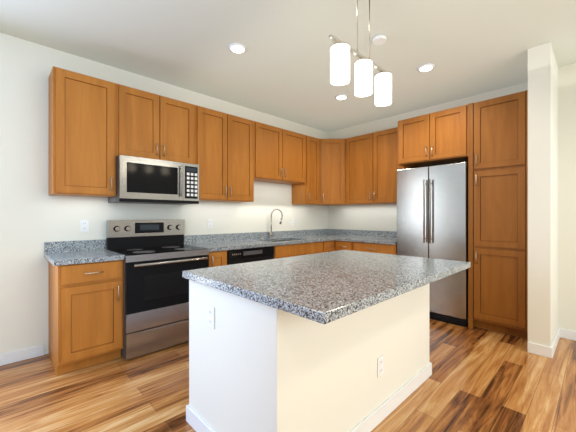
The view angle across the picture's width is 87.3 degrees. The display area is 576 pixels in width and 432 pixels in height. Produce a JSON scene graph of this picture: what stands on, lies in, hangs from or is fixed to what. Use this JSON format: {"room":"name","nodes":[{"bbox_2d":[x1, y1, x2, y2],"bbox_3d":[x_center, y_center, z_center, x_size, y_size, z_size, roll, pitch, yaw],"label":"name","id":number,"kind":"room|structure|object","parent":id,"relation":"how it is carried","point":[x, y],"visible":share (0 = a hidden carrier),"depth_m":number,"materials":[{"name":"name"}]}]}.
{"room":"kitchen","nodes":[
{"label":"kitchen","id":0,"kind":"room"},
{"bbox_2d":[0,33,327,353],"bbox_3d":[-2.259,-0.143,2.775,8.440,2.800,0.120,0,0,-44],"label":"wall","id":1,"kind":"structure","parent":0,"point":[34,216],"depth_m":2.73,"materials":[{"name":"beige paint"}]},
{"bbox_2d":[0,344,43,365],"bbox_3d":[-3.677,1.210,1.319,4.075,0.095,0.014,0,0,-44],"label":"baseboard","id":2,"kind":"structure","parent":1,"relation":"attached to","point":[37,351],"depth_m":2.62,"materials":[{"name":"white wood"}]},
{"bbox_2d":[48,66,115,197],"bbox_3d":[-1.893,-0.725,2.794,0.477,1.073,0.356,0,0,-44],"label":"upper cabinet","id":3,"kind":"object","parent":1,"relation":"attached to","point":[81,135],"visible":1,"depth_m":2.68,"materials":[{"name":"brown wood"}]},
{"bbox_2d":[80,220,88,231],"bbox_3d":[-1.987,0.097,2.947,0.070,0.115,0.007,0,0,-44],"label":"electrical outlet","id":4,"kind":"object","parent":1,"relation":"attached to","point":[84,225],"visible":1,"depth_m":2.94,"materials":[{"name":"white plastic"}]},
{"bbox_2d":[116,83,194,163],"bbox_3d":[-1.431,-0.916,3.238,0.801,0.689,0.356,0,0,-44],"label":"upper cabinet","id":5,"kind":"object","parent":1,"relation":"attached to","point":[149,125],"visible":0.9,"depth_m":3.09,"materials":[{"name":"brown wood"}]},
{"bbox_2d":[108,155,198,204],"bbox_3d":[-1.401,-0.351,3.207,0.797,0.433,0.442,0,0,-44],"label":"microwave","id":6,"kind":"object","parent":5,"relation":"attached to","point":[139,180],"visible":1,"depth_m":3.02,"materials":[{"name":"silver metal"}]},
{"bbox_2d":[208,219,212,227],"bbox_3d":[-1.003,0.097,3.893,0.070,0.115,0.007,0,0,-44],"label":"electrical outlet","id":7,"kind":"object","parent":1,"relation":"attached to","point":[210,223],"visible":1,"depth_m":3.89,"materials":[{"name":"white plastic"}]},
{"bbox_2d":[195,105,253,202],"bbox_3d":[-0.841,-0.725,3.805,0.831,1.073,0.356,0,0,-44],"label":"upper cabinet","id":8,"kind":"object","parent":1,"relation":"attached to","point":[224,151],"visible":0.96,"depth_m":3.67,"materials":[{"name":"brown wood"}]},
{"bbox_2d":[254,121,304,184],"bbox_3d":[-0.179,-0.884,4.441,1.001,0.753,0.356,0,0,-44],"label":"upper cabinet","id":9,"kind":"object","parent":1,"relation":"attached to","point":[279,155],"visible":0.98,"depth_m":4.30,"materials":[{"name":"brown wood"}]},
{"bbox_2d":[292,135,318,204],"bbox_3d":[0.302,-0.725,4.904,0.332,1.073,0.356,0,0,-44],"label":"upper cabinet","id":10,"kind":"object","parent":1,"relation":"attached to","point":[306,192],"visible":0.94,"depth_m":4.80,"materials":[{"name":"brown wood"}]},
{"bbox_2d":[319,139,345,205],"bbox_3d":[0.730,-0.725,5.141,0.608,1.073,0.608,0,0,-44],"label":"upper cabinet","id":11,"kind":"object","parent":1,"relation":"attached to","point":[332,172],"visible":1,"depth_m":4.92,"materials":[{"name":"brown wood"}]},
{"bbox_2d":[0,318,575,431],"bbox_3d":[0.070,1.307,0.353,8.440,0.100,6.840,0,0,-44],"label":"floor","id":12,"kind":"structure","parent":0,"point":[481,380],"depth_m":2.15,"materials":[{"name":"brown wood"}]},
{"bbox_2d":[48,260,122,375],"bbox_3d":[-1.794,0.818,2.677,0.457,0.879,0.661,0,0,-44],"label":"base cabinet","id":13,"kind":"object","parent":12,"relation":"on","point":[85,314],"visible":0.98,"depth_m":2.46,"materials":[{"name":"brown wood"}]},
{"bbox_2d":[44,239,124,265],"bbox_3d":[-1.811,0.307,2.671,0.487,0.140,0.646,0,0,-44],"label":"countertop","id":14,"kind":"structure","parent":13,"relation":"on","point":[58,253],"depth_m":2.72,"materials":[{"name":"stone"}]},
{"bbox_2d":[106,220,208,359],"bbox_3d":[-1.307,0.649,3.075,0.793,1.215,0.707,0,0,-44],"label":"range oven","id":15,"kind":"object","parent":12,"relation":"on","point":[160,256],"visible":0.88,"depth_m":2.85,"materials":[{"name":"silver metal"}]},
{"bbox_2d":[209,250,226,266],"bbox_3d":[-0.963,0.818,3.476,0.256,0.879,0.661,0,0,-44],"label":"base cabinet","id":16,"kind":"object","parent":12,"relation":"on","point":[217,258],"visible":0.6,"depth_m":3.27,"materials":[{"name":"brown wood"}]},
{"bbox_2d":[227,246,273,264],"bbox_3d":[-0.623,0.820,3.800,0.678,0.874,0.610,0,0,-44],"label":"dishwasher","id":17,"kind":"object","parent":12,"relation":"on","point":[238,256],"visible":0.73,"depth_m":3.56,"materials":[{"name":"black plastic"}]},
{"bbox_2d":[273,240,322,258],"bbox_3d":[-0.029,0.818,4.374,0.970,0.879,0.661,0,0,-44],"label":"base cabinet","id":18,"kind":"object","parent":12,"relation":"on","point":[284,251],"visible":0.02,"depth_m":4.11,"materials":[{"name":"brown wood"}]},
{"bbox_2d":[186,280,431,431],"bbox_3d":[0.257,0.817,2.121,1.648,0.880,0.838,0,0,-44],"label":"kitchen island","id":19,"kind":"object","parent":12,"relation":"on","point":[254,366],"visible":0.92,"depth_m":1.58,"materials":[{"name":"beige paint"}]},
{"bbox_2d":[207,305,213,328],"bbox_3d":[-0.424,0.552,1.654,0.007,0.115,0.070,0,0,-44],"label":"outlet","id":20,"kind":"object","parent":19,"relation":"attached to","point":[210,316],"visible":1,"depth_m":1.65,"materials":[{"name":"white plastic"}]},
{"bbox_2d":[182,250,470,323],"bbox_3d":[0.344,0.357,2.031,1.680,0.040,1.120,0,0,-44],"label":"island countertop","id":21,"kind":"structure","parent":19,"relation":"on","point":[325,287],"depth_m":1.63,"materials":[{"name":"stone"}]},
{"bbox_2d":[377,355,383,376],"bbox_3d":[0.570,0.922,1.853,0.070,0.115,0.007,0,0,-44],"label":"outlet","id":22,"kind":"object","parent":19,"relation":"attached to","point":[380,365],"visible":1,"depth_m":1.85,"materials":[{"name":"white plastic"}]},
{"bbox_2d":[322,240,352,252],"bbox_3d":[0.748,0.818,4.915,0.896,0.879,0.958,0,0,-44],"label":"base cabinet","id":23,"kind":"object","parent":12,"relation":"on","point":[330,246],"visible":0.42,"depth_m":4.57,"materials":[{"name":"brown wood"}]},
{"bbox_2d":[184,229,335,251],"bbox_3d":[-0.048,0.307,4.364,2.806,0.140,0.648,0,0,-44],"label":"countertop","id":24,"kind":"structure","parent":23,"relation":"on","point":[231,241],"depth_m":4.10,"materials":[{"name":"stone"}]},
{"bbox_2d":[259,209,282,238],"bbox_3d":[-0.250,0.114,4.390,0.283,0.444,0.220,0,0,-44],"label":"faucet","id":25,"kind":"object","parent":24,"relation":"on","point":[270,233],"visible":1,"depth_m":4.48,"materials":[{"name":"silver metal"}]},
{"bbox_2d":[336,229,396,244],"bbox_3d":[1.295,0.307,4.524,0.648,0.140,0.961,0,0,-44],"label":"countertop","id":26,"kind":"structure","parent":23,"relation":"on","point":[365,236],"depth_m":4.73,"materials":[{"name":"stone"}]},
{"bbox_2d":[353,242,396,254],"bbox_3d":[1.395,0.818,4.411,0.661,0.879,0.661,0,0,-44],"label":"base cabinet","id":27,"kind":"object","parent":12,"relation":"on","point":[376,248],"visible":0.17,"depth_m":4.17,"materials":[{"name":"brown wood"}]},
{"bbox_2d":[397,162,467,326],"bbox_3d":[1.901,0.326,3.855,0.646,1.862,0.815,0,0,-44],"label":"refrigerator","id":28,"kind":"object","parent":12,"relation":"on","point":[432,211],"visible":0.67,"depth_m":3.58,"materials":[{"name":"silver metal"}]},
{"bbox_2d":[468,90,527,338],"bbox_3d":[2.419,-0.002,3.378,0.616,2.518,0.562,0,0,-44],"label":"pantry cabinet","id":29,"kind":"object","parent":12,"relation":"on","point":[498,212],"visible":0.96,"depth_m":3.19,"materials":[{"name":"brown wood"}]},
{"bbox_2d":[0,0,575,131],"bbox_3d":[0.070,-1.593,0.353,8.440,0.100,6.840,0,0,-44],"label":"ceiling","id":30,"kind":"structure","parent":0,"point":[280,67],"depth_m":2.68,"materials":[{"name":"beige paint"}]},
{"bbox_2d":[228,42,246,52],"bbox_3d":[-0.462,-1.535,2.768,0.176,0.014,0.176,0,0,-44],"label":"recessed light","id":31,"kind":"object","parent":30,"relation":"in","point":[235,47],"visible":1,"depth_m":2.75,"materials":[{"name":"white"}]},
{"bbox_2d":[335,94,347,99],"bbox_3d":[0.692,-1.535,3.905,0.176,0.014,0.176,0,0,-44],"label":"recessed light","id":32,"kind":"object","parent":30,"relation":"in","point":[341,96],"visible":0.98,"depth_m":3.88,"materials":[{"name":"white"}]},
{"bbox_2d":[329,0,391,106],"bbox_3d":[0.506,-1.181,2.021,0.720,0.722,0.118,0,0,-44],"label":"pendant light","id":33,"kind":"object","parent":30,"relation":"hanging from","point":[340,50],"visible":1,"depth_m":1.97,"materials":[{"name":"white glass"}]},
{"bbox_2d":[372,34,386,44],"bbox_3d":[0.793,-1.526,2.616,0.124,0.030,0.124,0,0,-44],"label":"smoke detector","id":34,"kind":"object","parent":30,"relation":"attached to","point":[379,39],"visible":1,"depth_m":2.59,"materials":[{"name":"white plastic"}]},
{"bbox_2d":[417,63,434,71],"bbox_3d":[1.433,-1.535,3.134,0.176,0.014,0.176,0,0,-44],"label":"recessed light","id":35,"kind":"object","parent":30,"relation":"in","point":[425,67],"visible":0.98,"depth_m":3.11,"materials":[{"name":"white"}]},
{"bbox_2d":[328,82,527,231],"bbox_3d":[3.111,-0.143,3.193,0.120,2.800,6.720,0,0,-44],"label":"wall","id":36,"kind":"structure","parent":0,"point":[377,217],"depth_m":4.85,"materials":[{"name":"beige paint"}]},
{"bbox_2d":[346,127,409,204],"bbox_3d":[1.383,-0.725,4.643,0.356,1.073,1.011,0,0,-44],"label":"upper cabinet","id":37,"kind":"object","parent":36,"relation":"attached to","point":[372,166],"visible":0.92,"depth_m":4.55,"materials":[{"name":"brown wood"}]},
{"bbox_2d":[398,105,467,167],"bbox_3d":[1.932,-0.970,3.885,0.616,0.583,0.835,0,0,-44],"label":"upper cabinet","id":38,"kind":"object","parent":36,"relation":"attached to","point":[435,138],"visible":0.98,"depth_m":3.67,"materials":[{"name":"brown wood"}]},
{"bbox_2d":[528,42,557,346],"bbox_3d":[2.584,-0.143,3.033,0.860,2.800,0.160,0,0,-44],"label":"wall","id":39,"kind":"structure","parent":0,"point":[542,196],"depth_m":2.74,"materials":[{"name":"beige paint"}]},
{"bbox_2d":[549,328,560,357],"bbox_3d":[2.560,1.210,2.890,0.654,0.095,0.014,0,0,-44],"label":"baseboard","id":40,"kind":"structure","parent":39,"relation":"attached to","point":[552,349],"depth_m":2.83,"materials":[{"name":"white wood"}]},
{"bbox_2d":[558,63,575,330],"bbox_3d":[4.062,-0.143,1.979,0.190,2.800,3.410,0,0,-44],"label":"wall","id":41,"kind":"structure","parent":0,"point":[567,197],"depth_m":3.09,"materials":[{"name":"beige paint"}]},
{"bbox_2d":[561,328,575,340],"bbox_3d":[3.978,1.210,1.918,0.017,0.095,3.380,0,0,-44],"label":"baseboard","id":42,"kind":"structure","parent":41,"relation":"attached to","point":[567,334],"depth_m":3.07,"materials":[{"name":"white wood"}]}
]}

